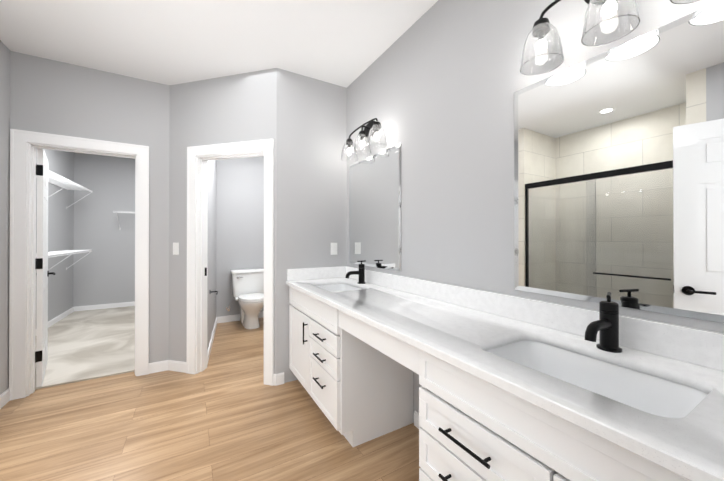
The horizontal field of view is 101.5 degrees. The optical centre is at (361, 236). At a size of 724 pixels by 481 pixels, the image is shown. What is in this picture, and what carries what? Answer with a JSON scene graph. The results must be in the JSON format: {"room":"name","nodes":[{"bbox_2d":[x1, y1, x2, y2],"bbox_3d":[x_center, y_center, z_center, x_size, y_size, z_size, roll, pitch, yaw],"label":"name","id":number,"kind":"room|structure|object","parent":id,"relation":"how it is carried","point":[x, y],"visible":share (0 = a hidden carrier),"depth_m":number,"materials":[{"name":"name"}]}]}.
{"room":"bathroom","nodes":[
{"label":"bathroom","id":0,"kind":"room"},
{"bbox_2d":[0,317,420,480],"bbox_3d":[-1.632,1.327,2.057,3.800,0.100,8.850,0,0,-30],"label":"floor","id":1,"kind":"structure","parent":0,"point":[227,414],"depth_m":1.92,"materials":[{"name":"brown wood"}]},
{"bbox_2d":[35,306,134,389],"bbox_3d":[-3.330,1.278,4.039,1.740,0.014,3.315,0,0,-30],"label":"closet floor","id":2,"kind":"structure","parent":1,"relation":"on","point":[89,344],"depth_m":3.41,"materials":[{"name":"beige carpet"}]},
{"bbox_2d":[230,268,263,328],"bbox_3d":[-1.599,0.892,4.277,0.504,0.792,0.709,0,0,-30],"label":"toilet","id":3,"kind":"object","parent":1,"relation":"on","point":[248,289],"visible":0.9,"depth_m":4.31,"materials":[{"name":"white ceramic"}]},
{"bbox_2d":[289,288,333,425],"bbox_3d":[-0.148,0.849,2.319,0.570,0.860,0.989,0,0,-30],"label":"base cabinet","id":4,"kind":"object","parent":1,"relation":"on","point":[311,322],"depth_m":2.09,"materials":[{"name":"white paint"}]},
{"bbox_2d":[334,308,413,446],"bbox_3d":[0.281,0.846,1.582,0.570,0.860,0.718,0,0,-30],"label":"vanity knee space","id":5,"kind":"object","parent":1,"relation":"on","point":[373,370],"depth_m":1.81,"materials":[{"name":"white paint"}]},
{"bbox_2d":[414,348,685,480],"bbox_3d":[0.705,0.843,0.854,0.570,0.860,0.967,0,0,-30],"label":"base cabinet","id":6,"kind":"object","parent":1,"relation":"on","point":[470,430],"depth_m":0.85,"materials":[{"name":"white paint"}]},
{"bbox_2d":[286,276,723,480],"bbox_3d":[0.264,0.401,1.586,0.598,0.030,2.674,0,0,-30],"label":"countertop","id":7,"kind":"structure","parent":6,"relation":"on","point":[690,447],"depth_m":0.85,"materials":[{"name":"white stone"}]},
{"bbox_2d":[318,280,357,291],"bbox_3d":[-0.187,0.487,2.352,0.374,0.160,0.544,0,0,-30],"label":"sink","id":8,"kind":"object","parent":7,"relation":"in","point":[341,286],"depth_m":2.60,"materials":[{"name":"white ceramic"}]},
{"bbox_2d":[346,260,365,283],"bbox_3d":[-0.050,0.294,2.432,0.189,0.190,0.068,0,0,-30],"label":"faucet","id":9,"kind":"object","parent":7,"relation":"on","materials":[{"name":"black metal"}]},
{"bbox_2d":[486,336,705,419],"bbox_3d":[0.658,0.481,0.900,0.374,0.160,0.544,0,0,-30],"label":"sink","id":10,"kind":"object","parent":7,"relation":"in","point":[669,396],"depth_m":0.96,"materials":[{"name":"white ceramic"}]},
{"bbox_2d":[582,292,625,351],"bbox_3d":[0.795,0.289,0.980,0.188,0.190,0.068,0,0,-30],"label":"faucet","id":11,"kind":"object","parent":7,"relation":"on","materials":[{"name":"black metal"}]},
{"bbox_2d":[0,0,437,87],"bbox_3d":[-2.010,-1.510,2.716,3.800,0.100,7.350,0,0,-30],"label":"ceiling","id":12,"kind":"structure","parent":0,"point":[345,43],"depth_m":2.14,"materials":[{"name":"white paint"}]},
{"bbox_2d":[0,0,723,422],"bbox_3d":[-1.859,-0.090,2.810,3.280,2.740,7.170,0,0,-30],"label":"wall","id":13,"kind":"structure","parent":0,"point":[436,86],"depth_m":2.58,"materials":[{"name":"grey paint"}]},
{"bbox_2d":[35,148,55,386],"bbox_3d":[-2.969,0.253,2.718,0.240,2.030,0.733,0,0,-30],"label":"closet door","id":14,"kind":"structure","parent":13,"relation":"in","point":[42,274],"depth_m":2.51,"materials":[{"name":"white paint"}]},
{"bbox_2d":[36,250,91,269],"bbox_3d":[-3.889,0.370,3.581,0.309,0.323,2.955,0,0,-30],"label":"closet shelf","id":15,"kind":"object","parent":13,"relation":"attached to","point":[62,252],"visible":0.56,"depth_m":4.06,"materials":[{"name":"white metal"}]},
{"bbox_2d":[36,170,92,208],"bbox_3d":[-3.889,-0.610,3.585,0.309,0.323,2.955,0,0,-30],"label":"closet shelf","id":16,"kind":"object","parent":13,"relation":"attached to","point":[60,181],"visible":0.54,"depth_m":4.18,"materials":[{"name":"white metal"}]},
{"bbox_2d":[113,211,134,229],"bbox_3d":[-3.853,-0.282,5.480,1.125,0.323,0.309,0,0,-30],"label":"closet shelf","id":17,"kind":"object","parent":13,"relation":"attached to","point":[122,212],"visible":0.27,"depth_m":5.18,"materials":[{"name":"white metal"}]},
{"bbox_2d":[173,243,178,254],"bbox_3d":[-1.779,0.115,2.822,0.070,0.116,0.009,0,0,15],"label":"switch plate","id":18,"kind":"object","parent":13,"relation":"attached to","point":[175,248],"visible":1,"depth_m":2.82,"materials":[{"name":"white plastic"}]},
{"bbox_2d":[0,129,420,428],"bbox_3d":[-1.859,0.219,2.808,3.040,2.122,6.930,0,0,-30],"label":"door trim","id":19,"kind":"structure","parent":13,"relation":"attached to","point":[24,144],"depth_m":2.56,"materials":[{"name":"white paint"}]},
{"bbox_2d":[287,266,345,279],"bbox_3d":[-0.409,0.337,2.730,0.567,0.104,0.020,0,0,-30],"label":"backsplash","id":20,"kind":"structure","parent":13,"relation":"attached to","point":[298,273],"depth_m":2.70,"materials":[{"name":"white stone"}]},
{"bbox_2d":[331,243,336,254],"bbox_3d":[-0.266,0.115,2.822,0.070,0.116,0.008,0,0,-30],"label":"electrical outlet plate","id":21,"kind":"object","parent":13,"relation":"attached to","point":[333,248],"visible":1,"depth_m":2.82,"materials":[{"name":"white plastic"}]},
{"bbox_2d":[341,118,386,160],"bbox_3d":[0.009,-0.828,2.450,0.171,0.273,0.604,0,0,-30],"label":"vanity light","id":22,"kind":"object","parent":13,"relation":"attached to","point":[370,136],"visible":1,"depth_m":2.39,"materials":[{"name":"clear glass"}]},
{"bbox_2d":[349,143,400,270],"bbox_3d":[0.081,-0.211,2.490,0.006,0.930,0.800,0,0,-30],"label":"mirror","id":23,"kind":"object","parent":13,"relation":"attached to","point":[374,210],"visible":1,"depth_m":2.42,"materials":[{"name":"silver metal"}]},
{"bbox_2d":[346,266,723,371],"bbox_3d":[0.513,0.333,1.732,0.020,0.104,2.674,0,0,-30],"label":"backsplash","id":24,"kind":"structure","parent":13,"relation":"attached to","point":[692,345],"depth_m":1.19,"materials":[{"name":"white stone"}]},
{"bbox_2d":[520,0,563,74],"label":"vanity light","id":25,"kind":"object","parent":13,"relation":"attached to","point":[542,52],"depth_m":1.17,"materials":[{"name":"clear glass"}]},
{"bbox_2d":[581,0,639,45],"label":"vanity light","id":26,"kind":"object","parent":13,"relation":"attached to","point":[607,21],"depth_m":1.01,"materials":[{"name":"clear glass"}]},
{"bbox_2d":[514,0,723,322],"bbox_3d":[0.920,-0.216,1.050,0.006,0.930,0.800,0,0,-30],"label":"mirror","id":27,"kind":"object","parent":13,"relation":"attached to","point":[619,172],"visible":1,"depth_m":1.02,"materials":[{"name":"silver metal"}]}
]}

